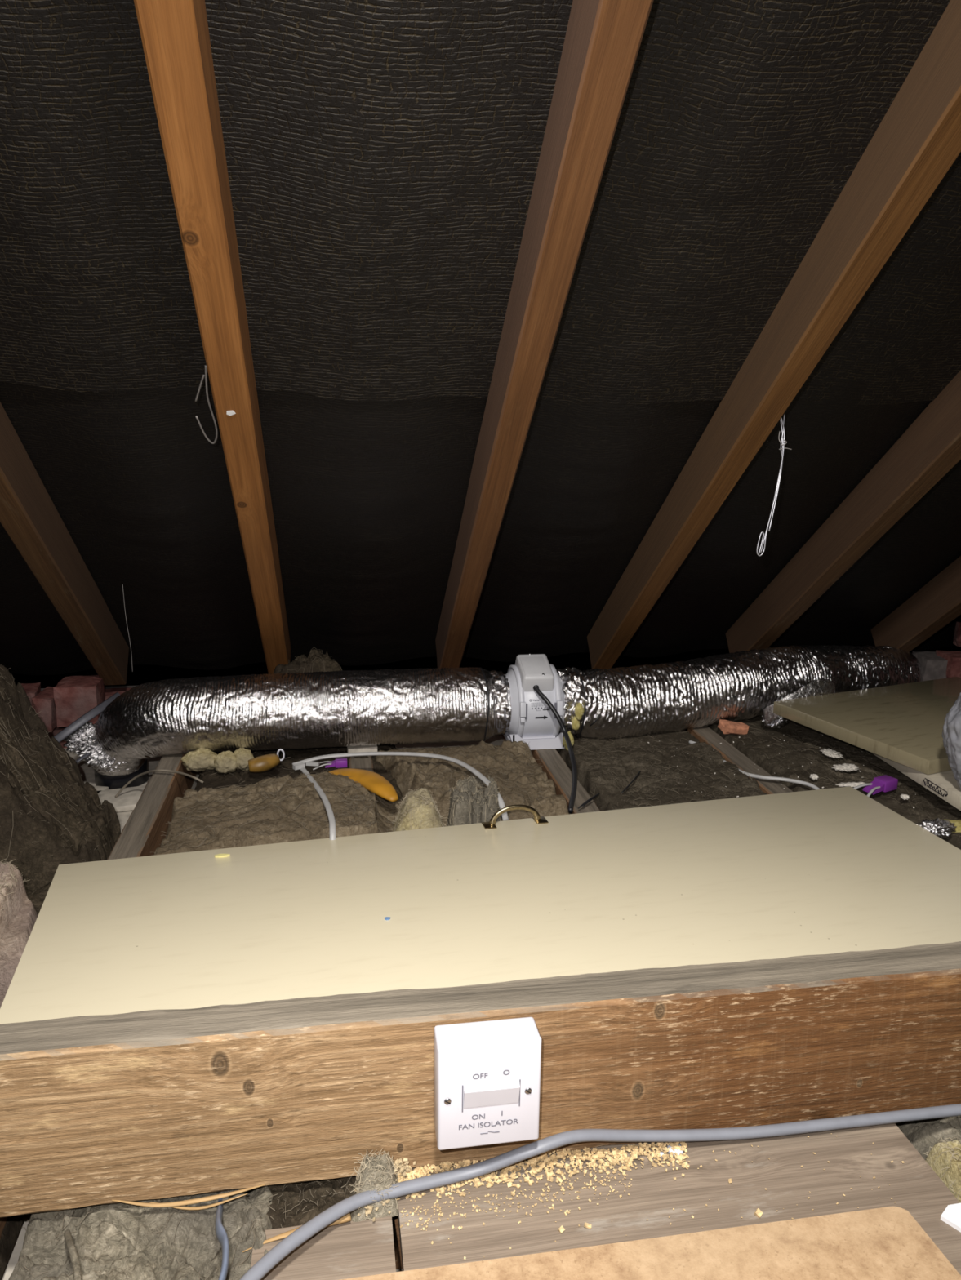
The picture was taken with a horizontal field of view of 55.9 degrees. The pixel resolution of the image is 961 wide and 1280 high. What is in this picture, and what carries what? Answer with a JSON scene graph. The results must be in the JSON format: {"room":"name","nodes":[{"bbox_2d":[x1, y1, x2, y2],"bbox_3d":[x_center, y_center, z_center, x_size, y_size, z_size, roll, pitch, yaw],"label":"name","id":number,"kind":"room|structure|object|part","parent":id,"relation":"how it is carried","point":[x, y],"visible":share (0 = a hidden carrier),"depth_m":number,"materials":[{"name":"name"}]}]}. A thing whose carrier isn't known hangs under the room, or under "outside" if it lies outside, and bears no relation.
{"room":"attic","nodes":[
{"label":"attic","id":0,"kind":"room"},
{"bbox_2d":[10,734,504,1271],"bbox_3d":[0.069,0.553,0.916,3.900,0.020,3.000,-1,13,-9],"label":"floor","id":1,"kind":"structure","parent":0,"point":[86,773],"depth_m":2.01,"materials":[{"name":"paint"}]},
{"bbox_2d":[0,1213,26,1268],"bbox_3d":[-0.447,0.544,0.751,0.070,0.037,0.450,-1,13,-9],"label":"insulation batt","id":2,"kind":"object","parent":1,"relation":"on","point":[15,1222],"visible":0.03,"depth_m":0.82,"materials":[{"name":"fabric"}]},
{"bbox_2d":[0,859,37,1008],"bbox_3d":[-0.693,0.358,1.265,0.177,0.168,0.344,-4,14,-21],"label":"insulation","id":3,"kind":"object","parent":1,"relation":"on","point":[18,914],"visible":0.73,"depth_m":1.18,"materials":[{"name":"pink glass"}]},
{"bbox_2d":[26,880,52,915],"bbox_3d":[-0.979,0.414,1.241,0.840,0.063,0.240,-1,13,-9],"label":"insulation batt","id":4,"kind":"object","parent":1,"relation":"on","point":[37,897],"visible":0.13,"depth_m":1.34,"materials":[{"name":"fabric"}]},
{"bbox_2d":[0,665,120,891],"bbox_3d":[-1.061,0.202,1.521,0.908,0.352,0.583,-1,13,-9],"label":"insulation batt","id":5,"kind":"object","parent":1,"relation":"on","point":[49,819],"visible":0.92,"depth_m":1.44,"materials":[{"name":"fabric"}]},
{"bbox_2d":[0,753,197,1246],"bbox_3d":[-0.559,0.357,1.480,0.048,0.100,1.530,-1,13,-9],"label":"joist","id":6,"kind":"object","parent":1,"relation":"on","point":[140,836],"visible":0.2,"depth_m":1.56,"materials":[{"name":"brown wood"}]},
{"bbox_2d":[62,666,511,776],"bbox_3d":[-0.399,0.171,1.857,0.924,0.221,0.206,0,13,-4],"label":"duct","id":7,"kind":"object","parent":6,"relation":"on","point":[353,708],"visible":0.97,"depth_m":1.79,"materials":[{"name":"silver metal"}]},
{"bbox_2d":[75,752,89,764],"bbox_3d":[-0.800,0.239,1.808,0.039,0.025,0.013,-9,16,-35],"label":"strap","id":8,"kind":"object","parent":7,"relation":"attached to","point":[86,754],"visible":0.6,"depth_m":1.81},
{"bbox_2d":[54,692,119,742],"bbox_3d":[-0.805,0.168,1.821,0.011,0.095,0.181,12,17,41],"label":"strap","id":9,"kind":"object","parent":7,"relation":"attached to","point":[98,709],"visible":0.64,"depth_m":1.82,"materials":[{"name":"plastic"}]},
{"bbox_2d":[91,785,108,793],"bbox_3d":[-0.823,0.316,1.837,0.100,0.012,0.090,2,13,8],"label":"scrap","id":10,"kind":"object","parent":1,"relation":"on","point":[98,788],"visible":0.11,"depth_m":1.86,"materials":[{"name":"paint"}]},
{"bbox_2d":[97,785,146,812],"bbox_3d":[-0.710,0.320,1.825,0.130,0.012,0.100,-4,14,-20],"label":"scrap","id":11,"kind":"object","parent":1,"relation":"on","point":[128,798],"visible":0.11,"depth_m":1.81,"materials":[{"name":"paint"}]},
{"bbox_2d":[115,768,204,797],"bbox_3d":[-0.617,0.281,1.730,0.278,0.108,0.022,10,16,37],"label":"cable","id":12,"kind":"object","parent":11,"relation":"on","point":[157,770],"visible":1,"depth_m":1.70,"materials":[{"name":"plastic"}]},
{"bbox_2d":[94,758,148,789],"bbox_3d":[-0.765,0.271,1.932,0.113,0.062,0.113,-1,13,-9],"label":"duct collar","id":13,"kind":"object","parent":1,"relation":"on","point":[118,781],"visible":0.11,"depth_m":1.89,"materials":[{"name":"plastic"}]},
{"bbox_2d":[0,1184,277,1279],"bbox_3d":[-0.272,0.526,0.706,0.228,0.097,0.384,-1,13,-9],"label":"insulation batt","id":14,"kind":"object","parent":1,"relation":"on","point":[120,1241],"visible":0.51,"depth_m":0.74,"materials":[{"name":"grey fabric"}]},
{"bbox_2d":[63,1230,81,1279],"bbox_3d":[-0.327,0.492,0.725,0.006,0.044,0.105,-7,15,-31],"label":"cable","id":15,"kind":"object","parent":14,"relation":"on","point":[68,1237],"visible":0.98,"depth_m":0.70,"materials":[{"name":"grey plastic"}]},
{"bbox_2d":[214,1197,229,1279],"bbox_3d":[-0.212,0.486,0.748,0.012,0.062,0.151,-3,13,-15],"label":"cable","id":16,"kind":"object","parent":14,"relation":"on","point":[221,1234],"visible":0.93,"depth_m":0.70,"materials":[{"name":"plastic"}]},
{"bbox_2d":[152,771,402,855],"bbox_3d":[-0.305,0.330,1.495,0.462,0.131,0.391,-1,13,-9],"label":"insulation batt","id":17,"kind":"object","parent":1,"relation":"on","point":[287,809],"visible":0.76,"depth_m":1.49,"materials":[{"name":"brown fabric"}]},
{"bbox_2d":[299,767,336,839],"bbox_3d":[-0.274,0.273,1.533,0.020,0.041,0.314,-4,13,-19],"label":"cable","id":18,"kind":"object","parent":17,"relation":"on","point":[332,834],"visible":0.89,"depth_m":1.47,"materials":[{"name":"plastic"}]},
{"bbox_2d":[337,793,379,836],"bbox_3d":[-0.200,0.323,1.500,0.084,0.106,0.174,-1,13,-7],"label":"insulation batt","id":19,"kind":"object","parent":17,"relation":"on","point":[368,812],"visible":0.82,"depth_m":1.47,"materials":[{"name":"brown fabric"}]},
{"bbox_2d":[328,768,398,801],"bbox_3d":[-0.209,0.254,1.636,0.196,0.030,0.054,11,16,39],"label":"scrap","id":20,"kind":"object","parent":17,"relation":"on","point":[373,782],"visible":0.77,"depth_m":1.60,"materials":[{"name":"plastic"}]},
{"bbox_2d":[391,786,447,831],"bbox_3d":[-0.103,0.318,1.520,0.127,0.129,0.188,0,13,-4],"label":"tuft","id":21,"kind":"object","parent":17,"relation":"on","point":[420,809],"visible":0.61,"depth_m":1.49,"materials":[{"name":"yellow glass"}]},
{"bbox_2d":[192,744,403,802],"bbox_3d":[-0.362,0.278,1.826,0.430,0.085,0.391,-1,13,-9],"label":"insulation batt","id":22,"kind":"object","parent":1,"relation":"on","point":[212,779],"visible":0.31,"depth_m":1.79,"materials":[{"name":"fabric"}]},
{"bbox_2d":[180,748,217,771],"bbox_3d":[-0.545,0.234,1.772,0.076,0.044,0.054,-1,13,-9],"label":"chunk","id":23,"kind":"object","parent":22,"relation":"on","point":[201,759],"visible":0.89,"depth_m":1.75,"materials":[{"name":"yellow glass"}]},
{"bbox_2d":[213,750,237,773],"bbox_3d":[-0.493,0.237,1.760,0.049,0.043,0.055,-1,13,-9],"label":"chunk","id":24,"kind":"object","parent":22,"relation":"on","point":[225,762],"visible":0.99,"depth_m":1.74,"materials":[{"name":"yellow glass"}]},
{"bbox_2d":[233,747,253,770],"bbox_3d":[-0.467,0.234,1.777,0.044,0.043,0.053,-5,14,-24],"label":"chunk","id":25,"kind":"object","parent":22,"relation":"on","point":[243,755],"visible":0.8,"depth_m":1.76,"materials":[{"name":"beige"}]},
{"bbox_2d":[248,753,279,772],"bbox_3d":[-0.412,0.235,1.722,0.060,0.030,0.038,-7,15,-31],"label":"scrap","id":26,"kind":"object","parent":22,"relation":"on","point":[262,763],"visible":1,"depth_m":1.71,"materials":[{"name":"plastic"}]},
{"bbox_2d":[276,748,284,761],"bbox_3d":[-0.388,0.224,1.761,0.016,0.026,0.004,-1,13,-9],"label":"ring","id":27,"kind":"object","parent":22,"relation":"on","point":[280,749],"visible":0.84,"depth_m":1.76,"materials":[{"name":"plastic"}]},
{"bbox_2d":[312,757,347,769],"bbox_3d":[-0.283,0.232,1.706,0.064,0.014,0.030,-1,13,-9],"label":"connector","id":28,"kind":"object","parent":22,"relation":"on","point":[338,762],"visible":0.89,"depth_m":1.70,"materials":[{"name":"purple plastic"}]},
{"bbox_2d":[346,745,377,752],"bbox_3d":[-0.243,0.225,1.864,0.060,0.012,0.018,-3,13,-15],"label":"block","id":29,"kind":"object","parent":22,"relation":"on","point":[372,748],"visible":0.64,"depth_m":1.86,"materials":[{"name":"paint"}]},
{"bbox_2d":[266,1175,395,1262],"bbox_3d":[-0.140,0.506,0.834,0.116,0.082,0.172,-1,13,-9],"label":"insulation batt","id":30,"kind":"object","parent":1,"relation":"on","point":[295,1204],"visible":0.25,"depth_m":0.79,"materials":[{"name":"fabric"}]},
{"bbox_2d":[349,755,402,1269],"bbox_3d":[-0.192,0.355,1.540,0.048,0.087,1.530,-1,13,-9],"label":"joist","id":31,"kind":"object","parent":1,"relation":"on","point":[363,763],"visible":0.07,"depth_m":0.81,"materials":[{"name":"brown wood"}]},
{"bbox_2d":[376,739,568,825],"bbox_3d":[-0.032,0.289,1.699,0.340,0.128,0.456,-1,13,-9],"label":"insulation batt","id":32,"kind":"object","parent":1,"relation":"on","point":[521,780],"visible":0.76,"depth_m":1.69,"materials":[{"name":"brown fabric"}]},
{"bbox_2d":[292,751,508,820],"bbox_3d":[-0.119,0.250,1.638,0.455,0.055,0.144,7,14,27],"label":"cable","id":33,"kind":"object","parent":32,"relation":"on","point":[504,815],"visible":0.84,"depth_m":1.69,"materials":[{"name":"plastic"}]},
{"bbox_2d":[292,761,319,769],"bbox_3d":[-0.324,0.230,1.679,0.051,0.010,0.022,-8,15,-35],"label":"joint","id":34,"kind":"object","parent":33,"relation":"attached to","point":[298,766],"visible":1,"depth_m":1.67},
{"bbox_2d":[444,775,501,826],"bbox_3d":[-0.013,0.306,1.562,0.115,0.135,0.229,0,13,-3],"label":"tuft","id":35,"kind":"object","parent":1,"relation":"on","point":[479,806],"visible":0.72,"depth_m":1.51,"materials":[{"name":"grey fabric"}]},
{"bbox_2d":[501,734,599,814],"bbox_3d":[0.182,0.339,1.598,0.048,0.101,1.530,-1,13,-9],"label":"joist","id":36,"kind":"object","parent":1,"relation":"on","point":[555,770],"visible":0.09,"depth_m":1.72,"materials":[{"name":"brown wood"}]},
{"bbox_2d":[0,941,960,1217],"bbox_3d":[0.352,0.382,0.867,2.350,0.156,0.061,-1,13,-9],"label":"timber beam","id":37,"kind":"structure","parent":36,"relation":"on","point":[125,1108],"depth_m":0.79,"materials":[{"name":"brown wood"}]},
{"bbox_2d":[433,1017,541,1150],"bbox_3d":[0.006,0.377,0.769,0.088,0.098,0.039,-1,13,-9],"label":"switch","id":38,"kind":"object","parent":37,"relation":"attached to","point":[486,1074],"visible":1,"depth_m":0.75,"materials":[{"name":"white plastic"}]},
{"bbox_2d":[502,653,564,750],"bbox_3d":[0.110,0.121,1.911,0.150,0.188,0.169,-1,13,-9],"label":"fan","id":39,"kind":"object","parent":36,"relation":"on","point":[533,724],"visible":0.88,"depth_m":1.85,"materials":[{"name":"plastic"}]},
{"bbox_3d":[0.112,0.068,1.877,0.068,0.040,0.091,-1,33,-9],"label":"box lid","id":40,"kind":"part","parent":39,"relation":"part of","materials":[{"name":"plastic"}]},
{"bbox_2d":[534,687,577,813],"bbox_3d":[0.160,0.195,1.699,0.062,0.136,0.325,-1,13,-8],"label":"power cable","id":41,"kind":"object","parent":39,"relation":"hanging from","point":[574,785],"visible":1,"depth_m":1.76,"materials":[{"name":"plastic"}]},
{"bbox_2d":[577,793,599,808],"bbox_3d":[0.188,0.280,1.577,0.004,0.011,0.061,12,17,41],"label":"cable tie","id":42,"kind":"object","parent":36,"relation":"on","point":[585,802],"visible":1,"depth_m":1.57,"materials":[{"name":"black plastic"}]},
{"bbox_2d":[555,728,769,811],"bbox_3d":[0.348,0.291,1.752,0.333,0.110,0.637,-1,13,-9],"label":"insulation batt","id":43,"kind":"object","parent":1,"relation":"on","point":[605,767],"visible":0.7,"depth_m":1.73,"materials":[{"name":"fabric"}]},
{"bbox_2d":[621,770,640,792],"bbox_3d":[0.278,0.260,1.664,0.004,0.008,0.105,7,14,26],"label":"cable tie","id":44,"kind":"object","parent":43,"relation":"on","point":[639,771],"visible":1,"depth_m":1.66,"materials":[{"name":"black plastic"}]},
{"bbox_2d":[687,725,792,794],"bbox_3d":[0.583,0.369,1.489,0.048,0.100,1.180,-1,13,-9],"label":"joist","id":45,"kind":"object","parent":1,"relation":"on","point":[704,734],"visible":0.13,"depth_m":1.83,"materials":[{"name":"brown wood"}]},
{"bbox_2d":[0,786,960,1023],"bbox_3d":[0.099,0.344,1.218,1.320,0.049,0.535,-3,13,-15],"label":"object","id":46,"kind":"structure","parent":45,"relation":"on","point":[834,870],"depth_m":1.21,"materials":[{"name":"beige paint"}]},
{"bbox_2d":[214,853,230,857],"bbox_3d":[-0.381,0.318,1.336,0.022,0.003,0.007,-1,13,-9],"label":"flake","id":47,"kind":"object","parent":46,"relation":"on","point":[219,855],"visible":1,"depth_m":1.33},
{"bbox_3d":[0.014,0.297,1.452,0.019,0.002,0.024,-3,13,-15],"label":"mounting plate","id":48,"kind":"part","parent":46,"relation":"part of","materials":[{"name":"gold metal"}]},
{"bbox_3d":[0.098,0.293,1.473,0.019,0.002,0.024,-3,13,-15],"label":"mounting plate","id":49,"kind":"part","parent":46,"relation":"part of","materials":[{"name":"gold metal"}]},
{"bbox_2d":[685,715,960,849],"bbox_3d":[0.729,0.282,1.821,0.352,0.106,0.962,-1,13,-9],"label":"insulation batt","id":50,"kind":"object","parent":1,"relation":"on","point":[797,736],"visible":0.38,"depth_m":1.80,"materials":[{"name":"fabric"}]},
{"bbox_2d":[716,720,747,734],"bbox_3d":[0.554,0.193,1.994,0.065,0.030,0.037,-3,13,-16],"label":"brick","id":51,"kind":"object","parent":50,"relation":"on","point":[726,726],"visible":0.99,"depth_m":1.98,"materials":[{"name":"brick"}]},
{"bbox_2d":[688,740,820,790],"bbox_3d":[0.516,0.251,1.753,0.058,0.020,0.344,-7,15,-32],"label":"cable","id":52,"kind":"object","parent":50,"relation":"on","point":[749,775],"visible":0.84,"depth_m":1.69,"materials":[{"name":"plastic"}]},
{"bbox_2d":[760,715,789,728],"bbox_3d":[0.661,0.179,2.035,0.067,0.041,0.051,-1,13,-9],"label":"scrap","id":53,"kind":"object","parent":50,"relation":"on","point":[781,722],"visible":0.54,"depth_m":2.02,"materials":[{"name":"metal"}]},
{"bbox_2d":[647,734,914,808],"bbox_3d":[0.619,0.253,1.704,0.548,0.008,0.460,-1,13,-9],"label":"crumbs","id":54,"kind":"object","parent":50,"relation":"on","point":[783,735],"visible":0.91,"depth_m":1.74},
{"bbox_2d":[809,773,818,780],"bbox_3d":[0.628,0.258,1.705,0.016,0.012,0.018,-1,13,-9],"label":"lump","id":55,"kind":"object","parent":50,"relation":"on","point":[813,776],"visible":1,"depth_m":1.70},
{"bbox_2d":[818,747,844,758],"bbox_3d":[0.711,0.229,1.834,0.040,0.008,0.059,-1,13,-9],"label":"lump","id":56,"kind":"object","parent":50,"relation":"on","point":[828,752],"visible":1,"depth_m":1.83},
{"bbox_2d":[831,763,859,771],"bbox_3d":[0.708,0.247,1.757,0.060,0.012,0.036,-1,13,-9],"label":"lump","id":57,"kind":"object","parent":50,"relation":"on","point":[845,766],"visible":1,"depth_m":1.75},
{"bbox_2d":[834,781,867,786],"bbox_3d":[0.684,0.266,1.671,0.067,0.008,0.023,-1,13,-9],"label":"lump","id":58,"kind":"object","parent":50,"relation":"on","point":[852,784],"visible":0.88,"depth_m":1.67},
{"bbox_2d":[853,774,897,796],"bbox_3d":[0.714,0.267,1.647,0.099,0.022,0.047,-6,15,-29],"label":"connector","id":59,"kind":"object","parent":50,"relation":"on","point":[884,783],"visible":0.8,"depth_m":1.65,"materials":[{"name":"purple plastic"}]},
{"bbox_2d":[900,794,909,799],"bbox_3d":[0.755,0.280,1.615,0.017,0.011,0.017,-1,13,-9],"label":"lump","id":60,"kind":"object","parent":50,"relation":"on","point":[905,797],"visible":1,"depth_m":1.61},
{"bbox_2d":[915,817,956,838],"bbox_3d":[0.740,0.306,1.477,0.068,0.029,0.045,2,13,5],"label":"scrap","id":61,"kind":"object","parent":50,"relation":"on","point":[940,828],"visible":0.84,"depth_m":1.46,"materials":[{"name":"metal"}]},
{"bbox_2d":[943,819,960,832],"bbox_3d":[0.786,0.311,1.501,0.081,0.022,0.046,-1,13,-9],"label":"tuft","id":62,"kind":"object","parent":50,"relation":"on","point":[957,823],"visible":0.28,"depth_m":1.49,"materials":[{"name":"yellow fabric"}]},
{"bbox_2d":[894,1115,960,1203],"bbox_3d":[0.745,0.519,0.811,0.641,0.088,0.507,-1,13,-9],"label":"insulation batt","id":63,"kind":"object","parent":1,"relation":"on","point":[922,1134],"visible":0.16,"depth_m":0.89,"materials":[{"name":"grey fabric"}]},
{"bbox_2d":[921,1137,960,1203],"bbox_3d":[0.443,0.506,0.844,0.054,0.073,0.076,-4,13,-18],"label":"tuft","id":64,"kind":"object","parent":63,"relation":"on","point":[944,1157],"visible":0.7,"depth_m":0.84,"materials":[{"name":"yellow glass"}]},
{"bbox_3d":[0.136,0.556,0.689,0.610,0.075,0.041,-1,13,-9],"label":"batten","id":65,"kind":"object","parent":1,"relation":"on","visible":0},
{"bbox_2d":[250,1215,395,1279],"bbox_3d":[-0.116,0.509,0.668,0.112,0.018,0.180,-1,13,-9],"label":"plank","id":66,"kind":"object","parent":65,"relation":"on","point":[351,1249],"visible":0.77,"depth_m":0.72,"materials":[{"name":"brown wood"}]},
{"bbox_2d":[266,1213,351,1243],"bbox_3d":[-0.149,0.481,0.737,0.087,0.009,0.009,-4,13,-18],"label":"wood splinter","id":67,"kind":"object","parent":66,"relation":"on","point":[346,1218],"visible":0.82,"depth_m":0.74,"materials":[{"name":"wood"}]},
{"bbox_2d":[397,1123,960,1275],"bbox_3d":[0.173,0.492,0.755,0.475,0.018,0.270,-1,13,-9],"label":"plank","id":68,"kind":"object","parent":65,"relation":"on","point":[915,1188],"visible":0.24,"depth_m":0.78,"materials":[{"name":"brown wood"}]},
{"bbox_2d":[472,1177,481,1187],"bbox_3d":[-0.003,0.472,0.788,0.005,0.007,0.009,-8,16,-35],"label":"chip","id":69,"kind":"object","parent":68,"relation":"on","point":[476,1181],"visible":1,"depth_m":0.79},
{"bbox_2d":[395,1142,689,1206],"bbox_3d":[0.056,0.467,0.795,0.274,0.013,0.044,-1,13,-9],"label":"sawdust","id":70,"kind":"object","parent":68,"relation":"on","point":[420,1171],"visible":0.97,"depth_m":0.81,"materials":[{"name":"yellow wood"}]},
{"bbox_2d":[354,1158,416,1222],"bbox_3d":[-0.079,0.466,0.768,0.054,0.024,0.044,-1,13,-9],"label":"clump","id":71,"kind":"object","parent":70,"relation":"on","point":[397,1164],"visible":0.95,"depth_m":0.79,"materials":[{"name":"brown wood"}]},
{"bbox_2d":[558,1225,564,1233],"bbox_3d":[0.066,0.483,0.742,0.005,0.004,0.004,-10,16,-39],"label":"chip","id":72,"kind":"object","parent":68,"relation":"on","point":[561,1229],"visible":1,"depth_m":0.74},
{"bbox_2d":[583,1222,591,1229],"bbox_3d":[0.088,0.482,0.746,0.006,0.003,0.003,3,13,10],"label":"chip","id":73,"kind":"object","parent":68,"relation":"on","point":[585,1224],"visible":1,"depth_m":0.74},
{"bbox_2d":[240,1103,960,1279],"bbox_3d":[0.532,0.440,0.871,1.494,0.044,0.101,-2,13,-13],"label":"cable","id":74,"kind":"object","parent":68,"relation":"on","point":[264,1265],"visible":1,"depth_m":0.80,"materials":[{"name":"plastic"}]},
{"bbox_2d":[339,1206,960,1279],"bbox_3d":[0.141,0.508,0.627,0.494,0.006,0.213,-1,13,-9],"label":"sheet","id":75,"kind":"object","parent":68,"relation":"on","point":[882,1243],"visible":1,"depth_m":0.71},
{"bbox_2d":[400,1135,903,1259],"bbox_3d":[0.158,0.477,0.778,0.454,0.003,0.090,-1,13,-9],"label":"sawdust","id":76,"kind":"object","parent":68,"relation":"on","point":[590,1184],"visible":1,"depth_m":0.77,"materials":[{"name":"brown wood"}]},
{"bbox_2d":[666,1143,684,1155],"bbox_3d":[0.178,0.465,0.829,0.016,0.003,0.015,-1,13,-9],"label":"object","id":77,"kind":"object","parent":68,"relation":"on","point":[678,1151],"visible":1,"depth_m":0.82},
{"bbox_2d":[753,1208,762,1217],"bbox_3d":[0.233,0.481,0.760,0.006,0.006,0.006,12,17,42],"label":"chip","id":78,"kind":"object","parent":68,"relation":"on","point":[757,1213],"visible":1,"depth_m":0.76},
{"bbox_2d":[940,1203,960,1232],"bbox_3d":[0.409,0.485,0.751,0.047,0.004,0.046,0,13,-3],"label":"scrap","id":79,"kind":"object","parent":68,"relation":"on","point":[951,1215],"visible":1,"depth_m":0.76,"materials":[{"name":"white paper"}]},
{"bbox_3d":[1.338,0.275,1.894,0.772,0.102,1.100,-1,13,-9],"label":"insulation batt","id":80,"kind":"object","parent":1,"relation":"on","visible":0},
{"bbox_3d":[1.217,0.255,1.740,0.050,0.028,0.300,-1,13,-6],"label":"timber packer","id":81,"kind":"object","parent":80,"relation":"on","visible":0},
{"bbox_2d":[868,751,960,810],"bbox_3d":[1.034,0.240,1.675,0.501,0.024,0.410,-1,13,-6],"label":"panel","id":82,"kind":"object","parent":81,"relation":"on","point":[943,784],"visible":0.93,"depth_m":1.59,"materials":[{"name":"white"}]},
{"bbox_2d":[773,676,960,774],"bbox_3d":[0.966,0.163,1.889,0.560,0.027,0.394,-5,14,-24],"label":"panel","id":83,"kind":"object","parent":82,"relation":"on","point":[902,724],"visible":1,"depth_m":1.85,"materials":[{"name":"paint"}]},
{"bbox_2d":[941,692,960,789],"bbox_3d":[0.875,0.164,1.506,0.175,0.253,0.193,12,17,42],"label":"plastic bag","id":84,"kind":"object","parent":82,"relation":"on","point":[951,731],"visible":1,"depth_m":1.49,"materials":[{"name":"grey"}]},
{"bbox_2d":[41,674,505,748],"bbox_3d":[-0.123,0.171,2.323,3.794,0.142,0.153,-1,13,-9],"label":"wall","id":85,"kind":"structure","parent":0,"point":[109,691],"depth_m":2.18,"materials":[{"name":"brick"}]},
{"bbox_2d":[19,683,41,706],"bbox_3d":[-1.044,0.148,2.094,0.052,0.082,0.102,-3,13,-17],"label":"brick","id":86,"kind":"object","parent":85,"relation":"on","point":[30,690],"visible":0.24,"depth_m":2.08,"materials":[{"name":"brick"}]},
{"bbox_2d":[31,686,57,732],"bbox_3d":[-0.991,0.158,2.084,0.054,0.084,0.103,0,13,-4],"label":"brick","id":87,"kind":"object","parent":85,"relation":"on","point":[44,702],"visible":0.55,"depth_m":2.04,"materials":[{"name":"brick"}]},
{"bbox_2d":[54,675,105,727],"bbox_3d":[-0.914,0.140,2.073,0.095,0.100,0.102,-1,13,-12],"label":"brick","id":88,"kind":"object","parent":85,"relation":"on","point":[75,695],"visible":0.75,"depth_m":2.03,"materials":[{"name":"brick"}]},
{"bbox_2d":[273,648,342,674],"bbox_3d":[-0.401,0.081,2.124,0.245,0.119,0.143,-1,13,-9],"label":"tuft","id":89,"kind":"object","parent":85,"relation":"on","point":[316,661],"visible":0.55,"depth_m":2.08,"materials":[{"name":"fabric"}]},
{"bbox_2d":[555,644,921,750],"bbox_3d":[0.685,0.126,2.128,1.168,0.215,0.287,-6,14,-28],"label":"duct","id":90,"kind":"object","parent":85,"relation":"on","point":[638,700],"visible":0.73,"depth_m":1.98,"materials":[{"name":"silver metal"}]},
{"bbox_2d":[349,1148,404,1222],"bbox_3d":[-0.088,0.457,0.770,0.047,0.043,0.048,-1,13,-9],"label":"tuft","id":91,"kind":"object","parent":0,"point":[377,1172],"visible":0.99,"depth_m":0.77,"materials":[{"name":"grey fabric"}]},
{"bbox_2d":[0,0,960,405],"bbox_3d":[0.174,-0.968,0.190,3.850,1.710,2.233,-1,13,-9],"label":"felt","id":92,"kind":"structure","parent":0,"point":[383,156],"depth_m":1.09,"materials":[{"name":"fabric"}]},
{"bbox_2d":[0,377,960,675],"bbox_3d":[-0.076,-0.192,1.873,3.850,0.744,0.946,-1,13,-9],"label":"felt","id":93,"kind":"structure","parent":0,"point":[368,498],"depth_m":1.80,"materials":[{"name":"fabric"}]},
{"bbox_2d":[0,401,128,684],"bbox_3d":[-0.671,-0.543,0.852,0.051,1.836,2.367,-1,13,-9],"label":"rafter","id":94,"kind":"object","parent":93,"relation":"attached to","point":[28,515],"visible":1,"depth_m":1.65,"materials":[{"name":"brown wood"}]},
{"bbox_2d":[122,584,133,671],"bbox_3d":[-0.720,-0.023,1.849,0.008,0.183,0.001,-1,13,-9],"label":"strand","id":95,"kind":"object","parent":93,"relation":"hanging from","point":[122,584],"visible":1,"depth_m":1.85,"materials":[{"name":"metal"}]},
{"bbox_2d":[133,0,290,674],"bbox_3d":[-0.295,-0.556,0.903,0.052,1.848,2.383,-1,13,-9],"label":"rafter","id":96,"kind":"object","parent":93,"relation":"attached to","point":[175,35],"visible":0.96,"depth_m":1.05,"materials":[{"name":"orange wood"}]},
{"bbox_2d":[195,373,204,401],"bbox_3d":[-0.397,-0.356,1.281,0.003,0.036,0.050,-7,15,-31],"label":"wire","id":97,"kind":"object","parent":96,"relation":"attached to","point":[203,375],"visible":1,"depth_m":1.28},
{"bbox_2d":[195,364,217,444],"bbox_3d":[-0.402,-0.339,1.317,0.031,0.108,0.140,-1,13,-9],"label":"wire","id":98,"kind":"object","parent":96,"relation":"hanging from","point":[206,374],"visible":1,"depth_m":1.34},
{"bbox_2d":[226,410,235,415],"bbox_3d":[-0.355,-0.323,1.289,0.013,0.007,0.009,0,13,-4],"label":"paper scrap","id":99,"kind":"object","parent":96,"relation":"attached to","point":[228,412],"visible":1,"depth_m":1.29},
{"bbox_2d":[435,0,653,669],"bbox_3d":[0.111,-0.570,0.959,0.051,1.861,2.398,-1,13,-9],"label":"rafter","id":100,"kind":"object","parent":93,"relation":"attached to","point":[603,38],"visible":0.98,"depth_m":1.11,"materials":[{"name":"brown wood"}]},
{"bbox_2d":[586,0,960,669],"bbox_3d":[0.504,-0.584,1.013,0.052,1.873,2.414,-1,13,-9],"label":"rafter","id":101,"kind":"object","parent":93,"relation":"attached to","point":[917,141],"visible":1,"depth_m":1.23,"materials":[{"name":"brown wood"}]},
{"bbox_2d":[756,412,791,555],"bbox_3d":[0.468,-0.250,1.458,0.056,0.227,0.023,-8,15,-33],"label":"wire","id":102,"kind":"object","parent":101,"relation":"hanging from","point":[781,442],"visible":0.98,"depth_m":1.46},
{"bbox_2d":[724,369,960,653],"bbox_3d":[0.881,-0.597,1.064,0.051,1.885,2.430,-1,13,-9],"label":"rafter","id":103,"kind":"object","parent":93,"relation":"attached to","point":[930,447],"visible":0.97,"depth_m":1.79,"materials":[{"name":"brown wood"}]},
{"bbox_2d":[870,555,960,652],"bbox_3d":[1.299,-0.611,1.122,0.052,1.897,2.446,-1,13,-9],"label":"rafter","id":104,"kind":"object","parent":93,"relation":"attached to","point":[937,602],"visible":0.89,"depth_m":2.26,"materials":[{"name":"brown wood"}]},
{"bbox_2d":[911,622,960,681],"bbox_3d":[1.592,0.112,2.347,0.922,0.287,0.128,2,13,5],"label":"wall","id":105,"kind":"structure","parent":0,"point":[937,664],"depth_m":2.34,"materials":[{"name":"brick"}]}
]}

